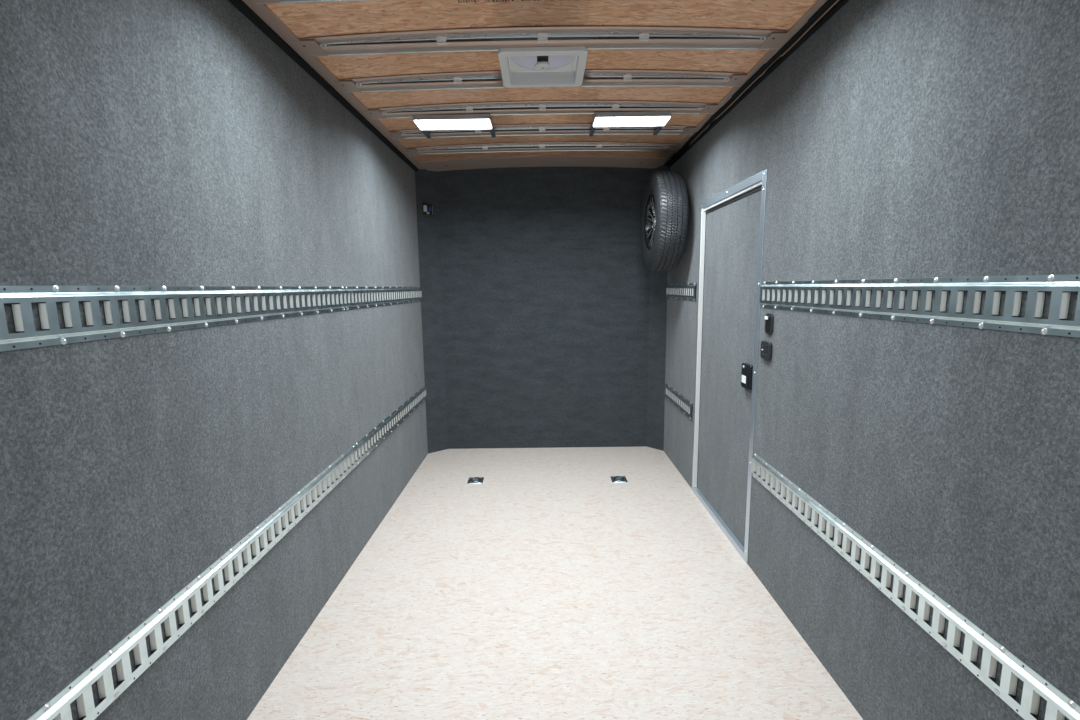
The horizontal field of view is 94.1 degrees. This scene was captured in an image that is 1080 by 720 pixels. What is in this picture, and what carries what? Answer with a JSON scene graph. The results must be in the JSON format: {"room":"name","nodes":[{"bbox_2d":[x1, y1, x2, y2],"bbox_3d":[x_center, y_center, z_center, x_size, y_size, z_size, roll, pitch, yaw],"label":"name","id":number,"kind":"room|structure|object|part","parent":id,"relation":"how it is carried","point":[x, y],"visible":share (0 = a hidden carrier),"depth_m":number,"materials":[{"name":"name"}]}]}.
{"room":"cargo space","nodes":[
{"label":"cargo space","id":0,"kind":"room"},
{"bbox_2d":[0,0,427,719],"bbox_3d":[-1.039,0.015,1.734,0.030,2.418,5.220,-1,8,0],"label":"wall","id":1,"kind":"structure","parent":0,"point":[143,142],"depth_m":1.44,"materials":[{"name":"grey fabric"}]},
{"bbox_2d":[0,285,347,351],"bbox_3d":[-1.023,-0.100,1.102,0.012,0.126,3.103,-1,8,0],"label":"rail","id":2,"kind":"object","parent":1,"relation":"attached to","point":[24,295],"visible":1,"depth_m":1.29,"materials":[{"name":"metal"}]},
{"bbox_2d":[27,444,357,719],"bbox_3d":[-1.011,0.745,1.225,0.012,0.126,3.103,-1,8,0],"label":"rail","id":3,"kind":"object","parent":1,"relation":"attached to","point":[61,702],"visible":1,"depth_m":1.42,"materials":[{"name":"metal"}]},
{"bbox_2d":[228,0,418,170],"bbox_3d":[-1.032,-1.196,1.568,0.038,0.026,5.240,-1,8,0],"label":"trim","id":4,"kind":"structure","parent":1,"relation":"attached to","point":[240,5],"depth_m":2.21,"materials":[{"name":"black plastic"}]},
{"bbox_2d":[242,0,424,168],"bbox_3d":[-0.984,-1.206,1.571,0.057,0.008,5.250,-1,8,0],"label":"trim","id":5,"kind":"structure","parent":1,"relation":"attached to","point":[261,10],"depth_m":2.22,"materials":[{"name":"beige metal"}]},
{"bbox_2d":[345,286,421,309],"bbox_3d":[-1.015,-0.443,3.461,0.012,0.126,1.659,-1,8,0],"label":"rail","id":6,"kind":"object","parent":1,"relation":"attached to","point":[377,294],"visible":1,"depth_m":3.17,"materials":[{"name":"metal"}]},
{"bbox_2d":[355,385,426,464],"bbox_3d":[-1.004,0.402,3.584,0.012,0.126,1.659,-1,8,0],"label":"rail","id":7,"kind":"object","parent":1,"relation":"attached to","point":[375,434],"visible":1,"depth_m":3.32,"materials":[{"name":"metal"}]},
{"bbox_2d":[415,169,448,453],"bbox_3d":[-0.949,-0.385,4.385,0.227,2.444,0.036,-8,11,-41],"label":"wall","id":8,"kind":"structure","parent":0,"point":[426,182],"depth_m":4.37,"materials":[{"name":"fabric"}]},
{"bbox_2d":[422,203,432,214],"bbox_3d":[-0.946,-1.268,4.238,0.094,0.092,0.016,-7,11,-38],"label":"wall socket","id":9,"kind":"object","parent":8,"relation":"attached to","point":[427,209],"visible":1,"depth_m":4.24,"materials":[{"name":"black plastic"}]},
{"bbox_2d":[419,155,665,170],"bbox_3d":[0.018,-1.602,4.097,1.929,0.038,0.330,-1,8,0],"label":"trim","id":10,"kind":"structure","parent":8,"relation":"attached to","point":[511,161],"depth_m":4.07,"materials":[{"name":"brown wood"}]},
{"bbox_2d":[266,0,816,160],"bbox_3d":[0.009,-1.253,1.627,2.120,0.042,5.380,-1,8,0],"label":"ceiling","id":11,"kind":"structure","parent":0,"point":[333,18],"depth_m":2.22,"materials":[{"name":"brown wood"}]},
{"bbox_2d":[252,0,360,3],"bbox_3d":[0.010,-1.244,1.659,1.975,0.038,0.150,-1,8,0],"label":"bow","id":12,"kind":"object","parent":11,"relation":"attached to","point":[254,1],"visible":1,"depth_m":1.72,"materials":[{"name":"beige metal"}]},
{"bbox_2d":[413,114,495,138],"bbox_3d":[-0.506,-1.412,3.058,0.442,0.031,0.375,-1,8,0],"label":"recessed light","id":13,"kind":"object","parent":11,"relation":"in","point":[424,123],"visible":1,"depth_m":2.91,"materials":[{"name":"grey plastic"}]},
{"bbox_2d":[386,124,698,138],"bbox_3d":[0.015,-1.473,3.235,1.975,0.038,0.150,-1,8,0],"label":"bow","id":14,"kind":"object","parent":11,"relation":"attached to","point":[683,130],"visible":0.84,"depth_m":3.22,"materials":[{"name":"beige metal"}]},
{"bbox_2d":[403,142,681,154],"bbox_3d":[0.016,-1.530,3.628,1.975,0.038,0.150,-1,8,0],"label":"bow","id":15,"kind":"object","parent":11,"relation":"attached to","point":[641,146],"visible":1,"depth_m":3.61,"materials":[{"name":"beige metal"}]},
{"bbox_2d":[293,26,792,56],"bbox_3d":[0.011,-1.302,2.053,1.975,0.039,0.150,-1,8,0],"label":"bow","id":16,"kind":"object","parent":11,"relation":"attached to","point":[560,36],"visible":0.97,"depth_m":2.03,"materials":[{"name":"beige metal"}]},
{"bbox_2d":[334,70,751,92],"bbox_3d":[0.012,-1.359,2.447,1.975,0.038,0.150,-1,8,0],"label":"bow","id":17,"kind":"object","parent":11,"relation":"attached to","point":[717,79],"visible":0.99,"depth_m":2.43,"materials":[{"name":"beige metal"}]},
{"bbox_2d":[364,101,721,118],"bbox_3d":[0.014,-1.416,2.841,1.975,0.038,0.150,-1,8,0],"label":"bow","id":18,"kind":"object","parent":11,"relation":"attached to","point":[685,108],"visible":0.93,"depth_m":2.82,"materials":[{"name":"beige metal"}]},
{"bbox_2d":[498,46,587,87],"bbox_3d":[0.012,-1.356,2.273,0.380,0.095,0.378,-1,8,0],"label":"ceiling vent","id":19,"kind":"object","parent":11,"relation":"in","point":[521,67],"visible":0.85,"depth_m":2.35,"materials":[{"name":"white plastic"}]},
{"bbox_3d":[0.012,-1.387,2.268,0.286,0.032,0.286,-1,8,0],"label":"dome lid","id":20,"kind":"part","parent":19,"relation":"part of","materials":[{"name":"grey plastic"}]},
{"bbox_3d":[0.013,-1.355,2.308,0.076,0.030,0.076,-1,8,0],"label":"crank knob","id":21,"kind":"part","parent":19,"relation":"part of","materials":[{"name":"white plastic"}]},
{"bbox_3d":[0.012,-1.363,2.249,0.052,0.010,0.155,-1,8,0],"label":"crank arm","id":22,"kind":"part","parent":19,"relation":"part of","materials":[{"name":"black plastic"}]},
{"bbox_2d":[589,111,671,135],"bbox_3d":[0.533,-1.425,3.053,0.437,0.031,0.375,-1,8,0],"label":"recessed light","id":23,"kind":"object","parent":11,"relation":"in","point":[654,118],"visible":1,"depth_m":2.90,"materials":[{"name":"grey plastic"}]},
{"bbox_2d":[437,167,650,448],"bbox_3d":[0.052,-0.422,4.450,1.815,2.474,0.030,-1,8,0],"label":"wall","id":24,"kind":"structure","parent":0,"point":[545,274],"depth_m":4.43,"materials":[{"name":"fabric"}]},
{"bbox_2d":[247,446,862,719],"bbox_3d":[0.042,1.201,1.988,2.180,0.030,5.390,-1,8,0],"label":"floor","id":25,"kind":"structure","parent":0,"point":[548,587],"depth_m":2.27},
{"bbox_2d":[467,477,483,483],"bbox_3d":[-0.491,0.917,3.841,0.116,0.013,0.120,-1,8,0],"label":"floor tie-down","id":26,"kind":"object","parent":25,"relation":"on","point":[474,480],"visible":1,"depth_m":3.84,"materials":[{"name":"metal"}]},
{"bbox_2d":[610,476,627,482],"bbox_3d":[0.600,0.905,3.826,0.116,0.013,0.120,-1,8,0],"label":"floor tie-down","id":27,"kind":"object","parent":25,"relation":"on","point":[615,479],"visible":1,"depth_m":3.82,"materials":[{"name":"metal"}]},
{"bbox_2d":[647,166,669,450],"bbox_3d":[1.034,-0.410,4.377,0.035,2.444,0.202,-8,11,-41],"label":"wall","id":28,"kind":"structure","parent":0,"point":[658,279],"depth_m":4.42,"materials":[{"name":"fabric"}]},
{"bbox_2d":[664,0,1079,719],"bbox_3d":[1.091,-0.011,1.723,0.030,2.418,5.220,-1,8,0],"label":"wall","id":29,"kind":"structure","parent":0,"point":[901,138],"depth_m":1.44,"materials":[{"name":"grey fabric"}]},
{"bbox_2d":[640,171,688,270],"bbox_3d":[0.939,-1.029,3.753,0.268,0.720,0.720,-1,8,0],"label":"wheel","id":30,"kind":"object","parent":29,"relation":"attached to","point":[664,210],"visible":1,"depth_m":3.49,"materials":[{"name":"grey rubber"}]},
{"bbox_2d":[664,383,692,419],"bbox_3d":[1.085,0.317,3.977,0.012,0.126,0.793,-1,8,0],"label":"rail","id":31,"kind":"object","parent":29,"relation":"attached to","point":[682,402],"visible":1,"depth_m":3.92,"materials":[{"name":"metal"}]},
{"bbox_2d":[666,283,696,300],"bbox_3d":[1.074,-0.526,3.865,0.012,0.126,0.813,-1,8,0],"label":"rail","id":32,"kind":"object","parent":29,"relation":"attached to","point":[675,291],"visible":1,"depth_m":3.80,"materials":[{"name":"metal"}]},
{"bbox_2d":[691,169,766,563],"bbox_3d":[1.100,0.017,2.995,0.055,1.996,0.987,-1,8,0],"label":"door","id":33,"kind":"structure","parent":29,"relation":"in","point":[732,220],"depth_m":2.94,"materials":[{"name":"grey metal"}]},
{"bbox_2d":[659,0,827,165],"bbox_3d":[0.992,-1.231,1.561,0.035,0.008,5.250,-1,8,0],"label":"trim","id":34,"kind":"structure","parent":29,"relation":"attached to","point":[818,4],"depth_m":2.23,"materials":[{"name":"beige metal"}]},
{"bbox_2d":[663,0,848,167],"bbox_3d":[1.035,-1.222,1.557,0.069,0.026,5.240,-1,8,0],"label":"trim","id":35,"kind":"structure","parent":29,"relation":"attached to","point":[829,3],"depth_m":2.28,"materials":[{"name":"black plastic"}]},
{"bbox_2d":[689,0,838,144],"bbox_3d":[1.038,-1.258,1.784,0.016,0.014,3.500,-1,8,0],"label":"cable","id":36,"kind":"object","parent":29,"relation":"attached to","point":[814,23],"visible":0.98,"depth_m":2.18,"materials":[{"name":"black plastic"}]},
{"bbox_2d":[760,341,771,359],"bbox_3d":[1.070,-0.045,2.383,0.017,0.086,0.098,-1,8,0],"label":"control panel","id":37,"kind":"object","parent":29,"relation":"attached to","point":[766,347],"visible":1,"depth_m":2.37,"materials":[{"name":"black plastic"}]},
{"bbox_2d":[765,313,773,333],"bbox_3d":[1.066,-0.170,2.354,0.021,0.098,0.074,-1,8,0],"label":"rocker switch","id":38,"kind":"object","parent":29,"relation":"attached to","point":[769,318],"visible":1,"depth_m":2.34,"materials":[{"name":"black plastic"}]},
{"bbox_2d":[751,453,1079,719],"bbox_3d":[1.076,0.740,1.121,0.012,0.126,2.912,-1,8,0],"label":"rail","id":39,"kind":"object","parent":29,"relation":"attached to","point":[1057,701],"visible":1,"depth_m":1.38,"materials":[{"name":"metal"}]},
{"bbox_2d":[760,274,1079,337],"bbox_3d":[1.065,-0.106,0.995,0.012,0.126,2.906,-1,8,0],"label":"rail","id":40,"kind":"object","parent":29,"relation":"attached to","point":[769,291],"visible":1,"depth_m":1.31,"materials":[{"name":"metal"}]}
]}

